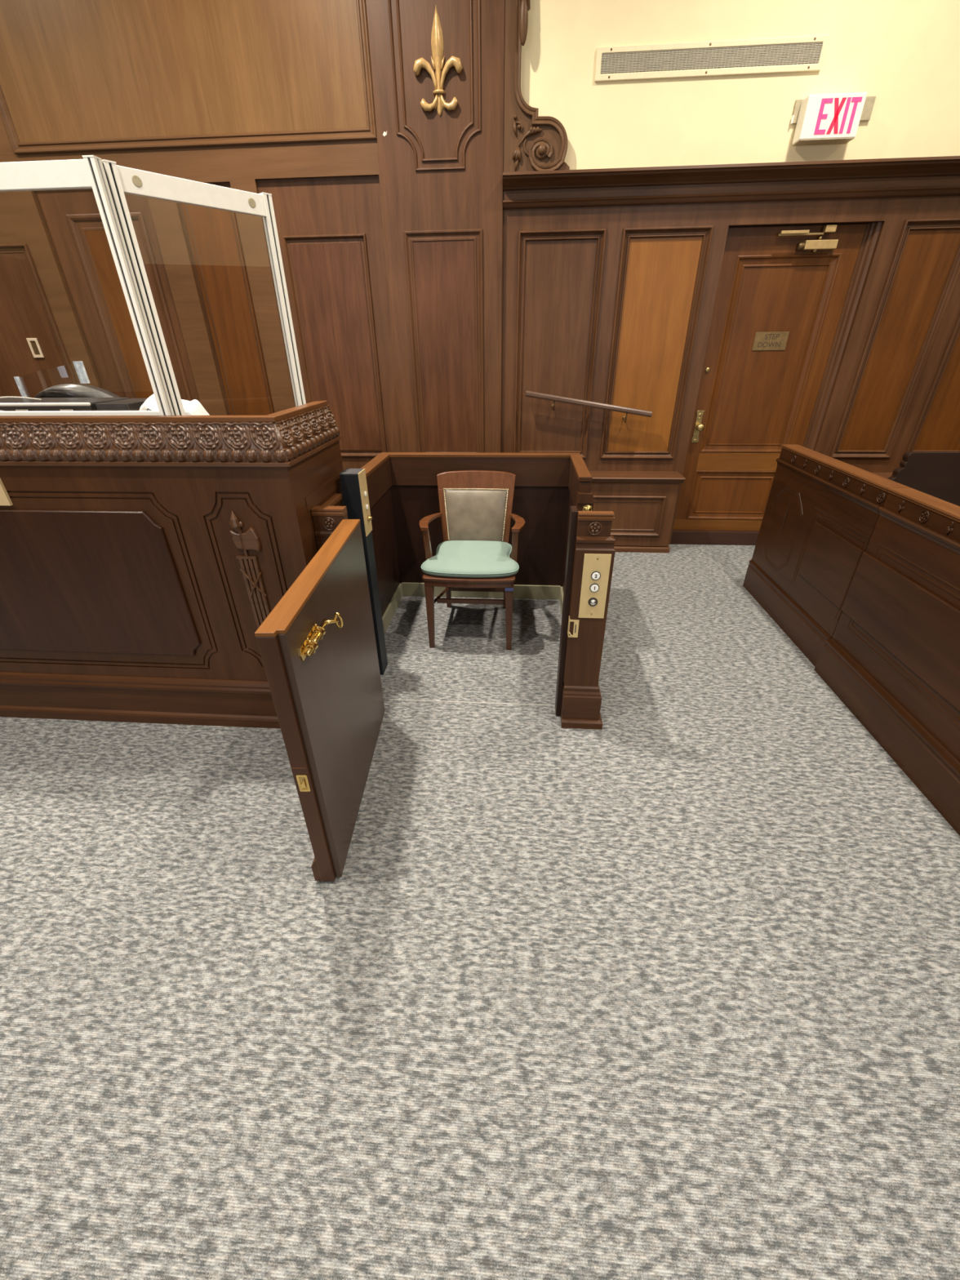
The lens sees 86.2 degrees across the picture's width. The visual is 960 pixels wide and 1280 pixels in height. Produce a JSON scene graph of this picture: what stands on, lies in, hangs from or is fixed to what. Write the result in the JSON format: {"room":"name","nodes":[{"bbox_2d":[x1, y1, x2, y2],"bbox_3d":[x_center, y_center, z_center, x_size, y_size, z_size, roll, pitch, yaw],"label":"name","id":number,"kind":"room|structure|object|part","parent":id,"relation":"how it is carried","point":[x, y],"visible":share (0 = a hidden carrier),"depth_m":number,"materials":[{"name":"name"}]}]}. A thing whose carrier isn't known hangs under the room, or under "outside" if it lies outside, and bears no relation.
{"room":"courtroom","nodes":[
{"label":"courtroom","id":0,"kind":"room"},
{"bbox_2d":[0,0,377,155],"bbox_3d":[-3.253,-4.122,2.998,5.250,1.931,0.078,2,30,4],"label":"wall panel","id":1,"kind":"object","parent":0,"point":[76,75],"depth_m":3.19,"materials":[{"name":"brown wood"}]},
{"bbox_2d":[0,139,403,470],"bbox_3d":[-3.228,-2.135,4.157,5.250,2.669,0.081,2,30,4],"label":"wall paneling","id":2,"kind":"structure","parent":0,"point":[209,273],"depth_m":3.79,"materials":[{"name":"brown wood"}]},
{"bbox_2d":[26,337,44,357],"bbox_3d":[-3.513,-2.307,4.051,0.083,0.135,0.011,2,30,4],"label":"light switch","id":3,"kind":"object","parent":2,"relation":"attached to","point":[33,344],"visible":1,"depth_m":4.05,"materials":[{"name":"beige plastic"}]},
{"bbox_3d":[-3.708,-2.251,4.126,0.790,1.370,0.031,2,30,4],"label":"panel","id":4,"kind":"part","parent":2,"relation":"part of","materials":[{"name":"brown wood"}]},
{"bbox_3d":[-3.712,-2.241,4.110,0.885,1.470,0.035,2,30,4],"label":"panel moulding","id":5,"kind":"part","parent":2,"relation":"part of","materials":[{"name":"brown wood"}]},
{"bbox_3d":[-2.636,-2.158,4.100,0.560,1.952,0.024,2,30,4],"label":"panel moulding","id":6,"kind":"part","parent":2,"relation":"part of","materials":[{"name":"brown wood"}]},
{"bbox_3d":[-2.634,-2.163,4.100,0.380,1.760,0.008,2,30,4],"label":"panel","id":7,"kind":"part","parent":2,"relation":"part of","materials":[{"name":"brown wood"}]},
{"bbox_3d":[-1.871,-2.312,3.943,0.365,1.760,0.024,2,30,4],"label":"panel moulding","id":8,"kind":"part","parent":2,"relation":"part of","materials":[{"name":"brown wood"}]},
{"bbox_3d":[-1.869,-2.313,3.945,0.300,1.680,0.008,2,30,4],"label":"panel","id":9,"kind":"part","parent":2,"relation":"part of","materials":[{"name":"brown wood"}]},
{"bbox_3d":[-1.079,-2.184,3.946,0.591,1.478,0.035,2,30,4],"label":"panel moulding","id":10,"kind":"part","parent":2,"relation":"part of","materials":[{"name":"brown wood"}]},
{"bbox_3d":[-1.080,-2.186,3.947,0.500,1.380,0.012,2,30,4],"label":"panel","id":11,"kind":"part","parent":2,"relation":"part of","materials":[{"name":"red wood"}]},
{"bbox_2d":[0,544,959,1279],"bbox_3d":[-0.194,1.109,1.239,12.300,0.060,8.388,2,30,4],"label":"floor","id":12,"kind":"structure","parent":0,"point":[669,989],"depth_m":1.43,"materials":[{"name":"carpet"}]},
{"bbox_2d":[34,383,120,397],"bbox_3d":[-2.011,-0.848,3.199,0.595,1.384,0.675,2,30,4],"label":"office chair","id":13,"kind":"object","parent":12,"relation":"on","point":[68,390],"visible":0.22,"depth_m":2.59,"materials":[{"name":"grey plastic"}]},
{"bbox_2d":[0,400,344,728],"bbox_3d":[-1.719,-0.399,2.473,2.198,1.334,0.843,2,30,4],"label":"bench","id":14,"kind":"object","parent":12,"relation":"on","point":[143,558],"visible":0.99,"depth_m":2.02,"materials":[{"name":"brown wood"}]},
{"bbox_2d":[0,477,13,505],"bbox_3d":[-1.990,-0.570,1.932,0.425,0.120,0.011,2,30,4],"label":"name card","id":15,"kind":"object","parent":14,"relation":"on","point":[5,500],"visible":1,"depth_m":1.93,"materials":[{"name":"beige paper"}]},
{"bbox_2d":[13,360,89,397],"bbox_3d":[-1.980,-1.152,2.378,0.352,0.244,0.054,2,30,4],"label":"outlet","id":16,"kind":"object","parent":14,"relation":"on","point":[78,365],"visible":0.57,"depth_m":2.35,"materials":[{"name":"white plastic"}]},
{"bbox_2d":[0,397,128,411],"bbox_3d":[-1.895,-0.984,2.227,0.648,0.106,0.264,2,30,4],"label":"briefcase","id":17,"kind":"object","parent":14,"relation":"on","point":[46,403],"visible":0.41,"depth_m":2.11,"materials":[{"name":"black plastic"}]},
{"bbox_2d":[0,396,41,400],"bbox_3d":[-1.926,-0.995,2.114,0.206,0.019,0.019,-4,30,-6],"label":"cable","id":18,"kind":"object","parent":17,"relation":"on","point":[0,397],"visible":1,"depth_m":2.11,"materials":[{"name":"white plastic"}]},
{"bbox_2d":[0,155,174,415],"bbox_3d":[-1.867,-1.122,1.783,1.461,0.792,0.035,2,30,4],"label":"frame","id":19,"kind":"object","parent":14,"relation":"on","point":[88,172],"visible":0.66,"depth_m":1.60,"materials":[{"name":"white metal"}]},
{"bbox_3d":[-1.871,-1.431,1.603,1.393,0.064,0.022,2,30,4],"label":"rail","id":20,"kind":"part","parent":19,"relation":"part of","materials":[{"name":"white metal"}]},
{"bbox_3d":[-1.863,-0.821,1.959,1.393,0.095,0.022,2,30,4],"label":"rail","id":21,"kind":"part","parent":19,"relation":"part of","materials":[{"name":"white metal"}]},
{"bbox_3d":[-1.156,-1.102,1.732,0.035,0.792,0.035,2,30,4],"label":"post","id":22,"kind":"part","parent":19,"relation":"part of","materials":[{"name":"white metal"}]},
{"bbox_3d":[-1.975,-0.228,2.130,1.546,0.634,0.015,2,30,4],"label":"raised panel","id":23,"kind":"part","parent":14,"relation":"part of","materials":[{"name":"brown wood"}]},
{"bbox_2d":[95,398,146,410],"bbox_3d":[-1.493,-0.976,2.211,0.137,0.100,0.239,2,30,4],"label":"binder","id":24,"kind":"object","parent":14,"relation":"on","point":[131,404],"visible":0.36,"depth_m":2.10,"materials":[{"name":"black plastic"}]},
{"bbox_3d":[-1.751,0.273,2.400,2.182,0.248,0.038,2,30,4],"label":"moulding","id":25,"kind":"part","parent":14,"relation":"part of","materials":[{"name":"brown wood"}]},
{"bbox_2d":[139,394,209,415],"bbox_3d":[-1.247,-0.922,2.082,0.290,0.136,0.154,2,30,4],"label":"crumpled paper","id":26,"kind":"object","parent":14,"relation":"on","point":[193,407],"visible":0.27,"depth_m":2.04,"materials":[{"name":"white paper"}]},
{"bbox_2d":[101,159,306,415],"bbox_3d":[-0.975,-1.231,1.950,0.035,0.792,0.577,21,37,33],"label":"frame","id":27,"kind":"object","parent":14,"relation":"on","point":[121,180],"visible":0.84,"depth_m":1.80,"materials":[{"name":"white metal"}]},
{"bbox_3d":[-1.139,-1.125,1.772,0.035,0.792,0.035,21,37,33],"label":"post","id":28,"kind":"part","parent":27,"relation":"part of","materials":[{"name":"white metal"}]},
{"bbox_3d":[-0.977,-1.542,1.772,0.022,0.064,0.501,21,37,33],"label":"rail","id":29,"kind":"part","parent":27,"relation":"part of","materials":[{"name":"white metal"}]},
{"bbox_3d":[-0.806,-1.339,2.132,0.035,0.792,0.035,21,37,33],"label":"post","id":30,"kind":"part","parent":27,"relation":"part of","materials":[{"name":"white metal"}]},
{"bbox_3d":[-0.650,-0.626,2.154,0.004,0.055,0.430,2,30,4],"label":"moulding","id":31,"kind":"part","parent":14,"relation":"part of","materials":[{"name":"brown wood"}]},
{"bbox_2d":[311,493,347,550],"bbox_3d":[-0.582,-0.157,2.376,0.127,0.988,0.321,2,30,4],"label":"newel post","id":32,"kind":"object","parent":12,"relation":"on","point":[326,517],"visible":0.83,"depth_m":2.03,"materials":[{"name":"brown wood"}]},
{"bbox_2d":[254,519,385,880],"bbox_3d":[-0.474,0.166,1.842,0.150,0.944,0.907,0,30,0],"label":"gate","id":33,"kind":"object","parent":32,"relation":"attached to","point":[317,648],"visible":1,"depth_m":1.61,"materials":[{"name":"brown wood"}]},
{"bbox_3d":[-0.506,0.169,1.848,0.046,0.932,0.897,0,30,0],"label":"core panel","id":34,"kind":"part","parent":33,"relation":"part of","materials":[{"name":"brown wood"}]},
{"bbox_3d":[-0.505,0.409,1.467,0.031,0.065,0.004,0,30,1],"label":"latch plate","id":35,"kind":"part","parent":33,"relation":"part of","materials":[{"name":"gold metal"}]},
{"bbox_3d":[-0.535,0.529,2.052,0.020,0.106,0.883,0,30,0],"label":"moulding","id":36,"kind":"part","parent":33,"relation":"part of","materials":[{"name":"brown wood"}]},
{"bbox_3d":[-0.452,-0.009,1.423,0.016,0.015,0.186,0,30,0],"label":"rod","id":37,"kind":"part","parent":33,"relation":"part of","materials":[{"name":"gold metal"}]},
{"bbox_3d":[-0.430,-0.054,1.503,0.054,0.056,0.018,-16,33,-24],"label":"ring pull","id":38,"kind":"part","parent":33,"relation":"part of","materials":[{"name":"gold metal"}]},
{"bbox_3d":[-0.595,-0.417,2.081,0.127,0.060,0.052,2,30,4],"label":"neck moulding","id":39,"kind":"part","parent":32,"relation":"part of","materials":[{"name":"brown wood"}]},
{"bbox_3d":[-0.636,-0.573,2.174,0.024,0.032,0.258,2,30,4],"label":"cap rail","id":40,"kind":"part","parent":32,"relation":"part of","materials":[{"name":"brown wood"}]},
{"bbox_2d":[338,468,387,675],"bbox_3d":[-0.552,-0.295,2.545,0.106,1.056,0.106,2,30,4],"label":"lift tower","id":41,"kind":"object","parent":12,"relation":"on","point":[353,481],"visible":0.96,"depth_m":2.39,"materials":[{"name":"black metal"}]},
{"bbox_3d":[-0.569,-0.749,2.281,0.084,0.006,0.106,2,30,4],"label":"plate","id":42,"kind":"part","parent":41,"relation":"part of","materials":[{"name":"grey metal"}]},
{"bbox_3d":[-0.524,-0.627,2.347,0.005,0.284,0.100,2,30,4],"label":"control plate","id":43,"kind":"part","parent":41,"relation":"part of","materials":[{"name":"gold metal"}]},
{"bbox_2d":[367,515,372,520],"bbox_3d":[-0.511,-0.566,2.386,0.018,0.026,0.026,2,30,4],"label":"switch","id":44,"kind":"object","parent":41,"relation":"attached to","point":[369,518],"depth_m":2.38,"materials":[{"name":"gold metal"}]},
{"bbox_2d":[388,698,555,706],"bbox_3d":[-0.035,0.310,2.544,0.846,0.002,0.004,2,30,4],"label":"trim","id":45,"kind":"structure","parent":12,"relation":"on","point":[388,699],"depth_m":2.54,"materials":[{"name":"metal"}]},
{"bbox_2d":[418,470,525,649],"bbox_3d":[-0.041,-0.472,3.007,0.597,0.884,0.629,2,30,4],"label":"armchair","id":46,"kind":"object","parent":12,"relation":"on","point":[474,504],"visible":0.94,"depth_m":3.06,"materials":[{"name":"brown wood"}]},
{"bbox_3d":[-0.276,-0.149,2.909,0.048,0.430,0.048,2,30,4],"label":"leg","id":47,"kind":"part","parent":46,"relation":"part of","materials":[{"name":"brown wood"}]},
{"bbox_3d":[-0.294,-0.684,2.953,0.082,0.057,0.398,3,30,7],"label":"arm","id":48,"kind":"part","parent":46,"relation":"part of","materials":[{"name":"brown wood"}]},
{"bbox_3d":[-0.219,-0.727,3.150,0.045,0.385,0.105,-12,32,-19],"label":"post","id":49,"kind":"part","parent":46,"relation":"part of","materials":[{"name":"brown wood"}]},
{"bbox_3d":[-0.210,-0.400,3.338,0.036,0.430,0.082,2,30,4],"label":"leg","id":50,"kind":"part","parent":46,"relation":"part of","materials":[{"name":"brown wood"}]},
{"bbox_3d":[-0.044,-0.426,2.982,0.490,0.034,0.524,2,30,4],"label":"seat frame","id":51,"kind":"part","parent":46,"relation":"part of","materials":[{"name":"brown wood"}]},
{"bbox_2d":[421,540,519,577],"bbox_3d":[-0.045,-0.478,2.947,0.541,0.056,0.511,2,30,4],"label":"seat cushion","id":52,"kind":"object","parent":46,"relation":"on","point":[452,558],"visible":1,"depth_m":2.83,"materials":[{"name":"green fabric"}]},
{"bbox_3d":[-0.025,-0.758,3.107,0.392,0.302,0.066,2,30,4],"label":"nailhead trim","id":53,"kind":"part","parent":46,"relation":"part of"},
{"bbox_3d":[-0.023,-0.954,3.057,0.468,0.101,0.056,2,30,4],"label":"crest rail","id":54,"kind":"part","parent":46,"relation":"part of","materials":[{"name":"brown wood"}]},
{"bbox_3d":[0.169,-0.389,3.311,0.036,0.430,0.082,2,30,4],"label":"leg","id":55,"kind":"part","parent":46,"relation":"part of","materials":[{"name":"brown wood"}]},
{"bbox_3d":[0.170,-0.716,3.122,0.045,0.385,0.105,16,34,27],"label":"post","id":56,"kind":"part","parent":46,"relation":"part of","materials":[{"name":"brown wood"}]},
{"bbox_3d":[0.159,-0.136,2.878,0.048,0.430,0.048,2,30,4],"label":"leg","id":57,"kind":"part","parent":46,"relation":"part of","materials":[{"name":"brown wood"}]},
{"bbox_3d":[0.214,-0.669,2.917,0.082,0.057,0.398,0,30,2],"label":"arm","id":58,"kind":"part","parent":46,"relation":"part of","materials":[{"name":"brown wood"}]},
{"bbox_2d":[360,452,594,634],"bbox_3d":[-0.041,-0.401,2.814,1.248,0.957,1.338,2,30,4],"label":"stand","id":59,"kind":"object","parent":12,"relation":"on","point":[402,490],"visible":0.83,"depth_m":3.24,"materials":[{"name":"brown wood"}]},
{"bbox_3d":[-0.619,-0.919,2.784,0.069,0.020,0.833,2,30,4],"label":"cap rail","id":60,"kind":"part","parent":59,"relation":"part of","materials":[{"name":"brown wood"}]},
{"bbox_3d":[-0.619,-0.509,3.032,0.050,0.937,0.848,2,30,4],"label":"panel","id":61,"kind":"part","parent":59,"relation":"part of","materials":[{"name":"brown wood"}]},
{"bbox_3d":[-0.002,-0.717,3.373,1.220,0.937,0.042,2,30,4],"label":"panel","id":62,"kind":"part","parent":59,"relation":"part of","materials":[{"name":"brown wood"}]},
{"bbox_3d":[-0.006,-1.127,3.128,1.222,0.020,0.062,2,30,4],"label":"cap rail","id":63,"kind":"part","parent":59,"relation":"part of","materials":[{"name":"brown wood"}]},
{"bbox_3d":[0.560,-0.542,3.062,0.046,0.937,0.583,2,30,4],"label":"panel","id":64,"kind":"part","parent":59,"relation":"part of","materials":[{"name":"brown wood"}]},
{"bbox_3d":[0.548,-0.951,2.813,0.064,0.020,0.573,2,30,4],"label":"cap rail","id":65,"kind":"part","parent":59,"relation":"part of","materials":[{"name":"brown wood"}]},
{"bbox_2d":[555,506,615,729],"bbox_3d":[0.458,-0.059,2.186,0.207,0.988,0.164,2,30,4],"label":"newel post","id":66,"kind":"object","parent":12,"relation":"on","point":[590,553],"visible":1,"depth_m":2.12,"materials":[{"name":"brown wood"}]},
{"bbox_3d":[0.392,-0.055,2.156,0.040,0.083,0.043,2,30,4],"label":"strike plate","id":67,"kind":"part","parent":66,"relation":"part of","materials":[{"name":"gold metal"}]},
{"bbox_2d":[589,599,596,605],"bbox_3d":[0.456,-0.151,2.066,0.027,0.027,0.014,2,30,4],"label":"switch","id":68,"kind":"object","parent":66,"relation":"attached to","point":[592,602],"depth_m":2.06,"materials":[{"name":"silver metal"}]},
{"bbox_3d":[0.455,-0.211,2.042,0.103,0.278,0.004,2,30,4],"label":"control plate","id":69,"kind":"part","parent":66,"relation":"part of","materials":[{"name":"gold metal"}]},
{"bbox_3d":[0.445,-0.372,1.980,0.149,0.060,0.050,2,30,4],"label":"neck moulding","id":70,"kind":"part","parent":66,"relation":"part of","materials":[{"name":"brown wood"}]},
{"bbox_2d":[588,471,684,552],"bbox_3d":[0.881,-1.063,4.266,1.434,0.617,0.248,2,30,4],"label":"trim","id":71,"kind":"structure","parent":12,"relation":"on","point":[642,504],"depth_m":4.13,"materials":[{"name":"brown wood"}]},
{"bbox_3d":[1.154,-1.008,4.173,0.650,0.327,0.028,2,30,4],"label":"panel moulding","id":72,"kind":"part","parent":71,"relation":"part of","materials":[{"name":"brown wood"}]},
{"bbox_3d":[0.878,-1.304,4.119,1.434,0.053,0.238,2,30,4],"label":"cap moulding","id":73,"kind":"part","parent":71,"relation":"part of","materials":[{"name":"brown wood"}]},
{"bbox_3d":[0.879,-0.821,4.417,1.422,0.045,0.212,2,30,4],"label":"moulding","id":74,"kind":"part","parent":71,"relation":"part of","materials":[{"name":"brown wood"}]},
{"bbox_2d":[670,529,759,545],"bbox_3d":[2.144,-0.895,4.455,0.967,0.108,0.108,2,30,4],"label":"trim","id":75,"kind":"structure","parent":12,"relation":"on","point":[678,536],"depth_m":4.42,"materials":[{"name":"brown wood"}]},
{"bbox_2d":[742,444,911,666],"bbox_3d":[1.901,-0.534,2.989,0.106,0.967,1.097,2,30,4],"label":"partition","id":76,"kind":"object","parent":12,"relation":"on","point":[821,513],"visible":0.99,"depth_m":2.86,"materials":[{"name":"brown wood"}]},
{"bbox_3d":[1.882,-0.695,3.203,0.002,0.490,0.380,2,30,4],"label":"shield moulding","id":77,"kind":"part","parent":76,"relation":"part of","materials":[{"name":"brown wood"}]},
{"bbox_3d":[1.868,-0.204,3.185,0.020,0.200,1.097,2,30,4],"label":"board","id":78,"kind":"part","parent":76,"relation":"part of","materials":[{"name":"brown wood"}]},
{"bbox_3d":[1.856,-0.862,2.799,0.026,0.042,1.093,2,30,4],"label":"band moulding","id":79,"kind":"part","parent":76,"relation":"part of","materials":[{"name":"brown wood"}]},
{"bbox_3d":[1.840,-0.420,2.727,0.003,0.435,0.523,2,30,4],"label":"panel moulding","id":80,"kind":"part","parent":76,"relation":"part of","materials":[{"name":"brown wood"}]},
{"bbox_3d":[1.833,-0.402,2.700,0.014,0.312,0.458,2,30,4],"label":"raised panel","id":81,"kind":"part","parent":76,"relation":"part of","materials":[{"name":"brown wood"}]},
{"bbox_3d":[1.898,-0.941,2.749,0.100,0.022,1.093,2,30,4],"label":"rail","id":82,"kind":"part","parent":76,"relation":"part of","materials":[{"name":"brown wood"}]},
{"bbox_2d":[872,472,893,478],"bbox_3d":[4.350,-0.964,4.019,3.377,0.617,0.248,2,30,4],"label":"trim","id":83,"kind":"structure","parent":12,"relation":"on","point":[886,475],"depth_m":3.98,"materials":[{"name":"brown wood"}]},
{"bbox_2d":[813,488,959,835],"bbox_3d":[1.715,0.658,0.950,0.118,0.967,3.633,2,30,4],"label":"partition","id":84,"kind":"object","parent":12,"relation":"on","point":[891,657],"visible":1,"depth_m":2.12,"materials":[{"name":"brown wood"}]},
{"bbox_3d":[1.679,0.989,1.146,0.038,0.200,3.633,2,30,4],"label":"board","id":85,"kind":"part","parent":84,"relation":"part of","materials":[{"name":"brown wood"}]},
{"bbox_3d":[1.681,0.604,0.979,0.014,0.312,3.533,2,30,4],"label":"raised panel","id":86,"kind":"part","parent":84,"relation":"part of","materials":[{"name":"brown wood"}]},
{"bbox_3d":[1.683,0.621,0.947,0.003,0.435,3.460,2,30,4],"label":"panel moulding","id":87,"kind":"part","parent":84,"relation":"part of","materials":[{"name":"brown wood"}]},
{"bbox_3d":[1.677,0.330,0.761,0.026,0.042,3.633,2,30,4],"label":"band moulding","id":88,"kind":"part","parent":84,"relation":"part of","materials":[{"name":"brown wood"}]},
{"bbox_3d":[1.718,0.251,0.711,0.100,0.022,3.633,2,30,4],"label":"rail","id":89,"kind":"part","parent":84,"relation":"part of","materials":[{"name":"brown wood"}]},
{"bbox_2d":[887,451,959,506],"bbox_3d":[3.643,-0.882,3.607,2.100,0.908,0.450,2,30,4],"label":"pew","id":90,"kind":"object","parent":12,"relation":"on","point":[936,474],"visible":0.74,"depth_m":3.30,"materials":[{"name":"brown wood"}]},
{"bbox_2d":[520,0,959,169],"bbox_3d":[3.065,-3.813,2.696,5.890,2.300,0.130,2,30,4],"label":"wall","id":91,"kind":"structure","parent":0,"point":[904,54],"depth_m":3.04,"materials":[{"name":"beige paint"}]},
{"bbox_2d":[365,0,504,453],"bbox_3d":[-0.247,-2.875,3.442,0.803,4.600,0.113,2,30,4],"label":"pilaster","id":92,"kind":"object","parent":91,"relation":"attached to","point":[442,176],"depth_m":3.42,"materials":[{"name":"brown wood"}]},
{"bbox_3d":[-0.264,-3.669,2.925,0.440,1.406,0.012,2,30,4],"label":"panel moulding","id":93,"kind":"part","parent":92,"relation":"part of","materials":[{"name":"brown wood"}]},
{"bbox_3d":[-0.264,-3.650,2.936,0.532,1.450,0.012,2,30,4],"label":"panel moulding","id":94,"kind":"part","parent":92,"relation":"part of","materials":[{"name":"brown wood"}]},
{"bbox_2d":[413,5,462,115],"bbox_3d":[-0.252,-3.433,3.041,0.299,0.466,0.049,2,30,4],"label":"fleur de lis","id":95,"kind":"object","parent":92,"relation":"attached to","point":[437,37],"visible":1,"depth_m":3.05,"materials":[{"name":"gold metal"}]},
{"bbox_3d":[-0.252,-3.484,3.019,0.074,0.356,0.029,2,30,4],"label":"blade","id":96,"kind":"part","parent":95,"relation":"part of","materials":[{"name":"gold metal"}]},
{"bbox_3d":[-0.242,-2.119,3.827,0.536,1.486,0.015,2,30,4],"label":"panel moulding","id":97,"kind":"part","parent":92,"relation":"part of","materials":[{"name":"brown wood"}]},
{"bbox_3d":[-0.242,-2.124,3.837,0.430,1.377,0.013,2,30,4],"label":"panel","id":98,"kind":"part","parent":92,"relation":"part of","materials":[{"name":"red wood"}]},
{"bbox_2d":[524,390,652,422],"bbox_3d":[0.824,-1.786,3.922,0.958,0.230,0.122,2,30,4],"label":"handrail","id":99,"kind":"object","parent":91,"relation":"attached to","point":[528,393],"visible":1,"depth_m":3.86,"materials":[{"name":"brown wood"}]},
{"bbox_2d":[594,35,828,81],"bbox_3d":[1.337,-3.403,3.004,1.300,0.142,0.016,2,30,4],"label":"air vent","id":100,"kind":"object","parent":91,"relation":"in","point":[788,54],"visible":1,"depth_m":3.00,"materials":[{"name":"metal"}]},
{"bbox_2d":[600,42,822,73],"bbox_3d":[1.342,-3.405,3.004,1.247,0.084,0.008,2,30,4],"label":"grille","id":101,"kind":"object","parent":100,"relation":"attached to","point":[708,57],"depth_m":3.00,"materials":[{"name":"beige metal"}]},
{"bbox_2d":[501,195,959,544],"bbox_3d":[3.093,-1.808,3.784,5.874,2.340,0.071,2,30,4],"label":"wall paneling","id":102,"kind":"structure","parent":91,"relation":"attached to","point":[612,305],"depth_m":3.66,"materials":[{"name":"brown wood"}]},
{"bbox_3d":[0.561,-2.127,3.828,0.526,1.407,0.019,2,30,4],"label":"panel","id":103,"kind":"part","parent":102,"relation":"part of","materials":[{"name":"brown wood"}]},
{"bbox_3d":[0.559,-2.115,3.808,0.586,1.467,0.035,2,30,4],"label":"panel moulding","id":104,"kind":"part","parent":102,"relation":"part of","materials":[{"name":"brown wood"}]},
{"bbox_3d":[1.253,-2.107,3.779,0.522,1.408,0.019,2,30,4],"label":"panel","id":105,"kind":"part","parent":102,"relation":"part of","materials":[{"name":"brown wood"}]},
{"bbox_3d":[1.251,-2.095,3.758,0.582,1.468,0.035,2,30,4],"label":"panel moulding","id":106,"kind":"part","parent":102,"relation":"part of","materials":[{"name":"brown wood"}]},
{"bbox_3d":[2.951,-2.052,3.634,0.446,1.460,0.035,2,30,4],"label":"panel moulding","id":107,"kind":"part","parent":102,"relation":"part of","materials":[{"name":"brown wood"}]},
{"bbox_3d":[2.953,-2.064,3.654,0.386,1.400,0.019,2,30,4],"label":"panel","id":108,"kind":"part","parent":102,"relation":"part of","materials":[{"name":"brown wood"}]},
{"bbox_3d":[3.501,-2.036,3.594,0.448,1.460,0.035,2,30,4],"label":"panel moulding","id":109,"kind":"part","parent":102,"relation":"part of","materials":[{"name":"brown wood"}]},
{"bbox_3d":[3.502,-2.048,3.615,0.388,1.400,0.019,2,30,4],"label":"panel","id":110,"kind":"part","parent":102,"relation":"part of","materials":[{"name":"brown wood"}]},
{"bbox_2d":[502,155,959,209],"bbox_3d":[3.076,-2.822,3.119,5.871,0.162,0.162,2,30,4],"label":"trim","id":111,"kind":"structure","parent":91,"relation":"attached to","point":[922,176],"depth_m":3.22,"materials":[{"name":"brown wood"}]},
{"bbox_2d":[502,0,569,172],"bbox_3d":[0.354,-3.339,3.071,0.422,0.840,0.097,2,30,4],"label":"carved scroll ornament","id":112,"kind":"object","parent":111,"relation":"on","point":[532,142],"visible":0.98,"depth_m":3.16,"materials":[{"name":"brown wood"}]},
{"bbox_2d":[672,222,881,530],"bbox_3d":[2.134,-1.837,3.901,0.975,2.078,0.115,2,30,4],"label":"door","id":113,"kind":"structure","parent":91,"relation":"in","point":[806,282],"depth_m":3.79,"materials":[{"name":"brown wood"}]},
{"bbox_3d":[1.716,-1.682,4.042,0.058,0.235,0.012,2,30,4],"label":"escutcheon plate","id":114,"kind":"part","parent":113,"relation":"part of","materials":[{"name":"gold metal"}]},
{"bbox_3d":[1.722,-1.664,4.014,0.054,0.054,0.067,2,30,4],"label":"knob","id":115,"kind":"part","parent":113,"relation":"part of","materials":[{"name":"gold metal"}]},
{"bbox_3d":[2.114,-0.993,4.422,0.870,0.091,0.012,2,30,4],"label":"rail","id":116,"kind":"part","parent":113,"relation":"part of","materials":[{"name":"brown wood"}]},
{"bbox_3d":[2.115,-1.210,4.295,0.682,0.407,0.019,2,30,4],"label":"panel moulding","id":117,"kind":"part","parent":113,"relation":"part of","materials":[{"name":"brown wood"}]},
{"bbox_3d":[2.118,-1.217,4.310,0.640,0.370,0.017,2,30,4],"label":"panel","id":118,"kind":"part","parent":113,"relation":"part of","materials":[{"name":"brown wood"}]},
{"bbox_3d":[2.112,-1.446,4.157,0.682,0.137,0.012,2,30,4],"label":"rail","id":119,"kind":"part","parent":113,"relation":"part of","materials":[{"name":"brown wood"}]},
{"bbox_3d":[2.107,-2.068,3.814,0.640,1.240,0.017,2,30,4],"label":"panel","id":120,"kind":"part","parent":113,"relation":"part of","materials":[{"name":"brown wood"}]},
{"bbox_2d":[751,331,789,350],"bbox_3d":[2.116,-2.177,3.736,0.233,0.116,0.005,2,30,4],"label":"door sign","id":121,"kind":"object","parent":113,"relation":"attached to","point":[772,340],"visible":1,"depth_m":3.73,"materials":[{"name":"brown metal"}]},
{"bbox_3d":[2.105,-2.060,3.799,0.682,1.280,0.019,2,30,4],"label":"panel moulding","id":122,"kind":"part","parent":113,"relation":"part of","materials":[{"name":"brown wood"}]},
{"bbox_3d":[2.121,-2.679,3.374,0.285,0.022,0.053,2,30,4],"label":"arm","id":123,"kind":"part","parent":113,"relation":"part of","materials":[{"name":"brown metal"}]},
{"bbox_3d":[2.585,-1.827,3.873,0.071,2.078,0.066,2,30,4],"label":"jamb moulding","id":124,"kind":"part","parent":113,"relation":"part of","materials":[{"name":"brown wood"}]},
{"bbox_2d":[728,222,867,227],"bbox_3d":[2.137,-1.874,3.958,1.090,2.300,0.020,2,30,4],"label":"trim","id":125,"kind":"structure","parent":91,"relation":"attached to","point":[848,223],"depth_m":3.42,"materials":[{"name":"brown wood"}]},
{"bbox_2d":[790,92,875,146],"bbox_3d":[2.106,-3.101,3.052,0.456,0.206,0.120,2,30,4],"label":"exit sign","id":126,"kind":"object","parent":91,"relation":"attached to","point":[820,118],"visible":1,"depth_m":3.02,"materials":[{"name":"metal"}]},
{"bbox_3d":[2.112,-3.172,3.071,0.452,0.104,0.016,2,30,4],"label":"mounting plate","id":127,"kind":"part","parent":126,"relation":"part of","materials":[{"name":"metal"}]}
]}

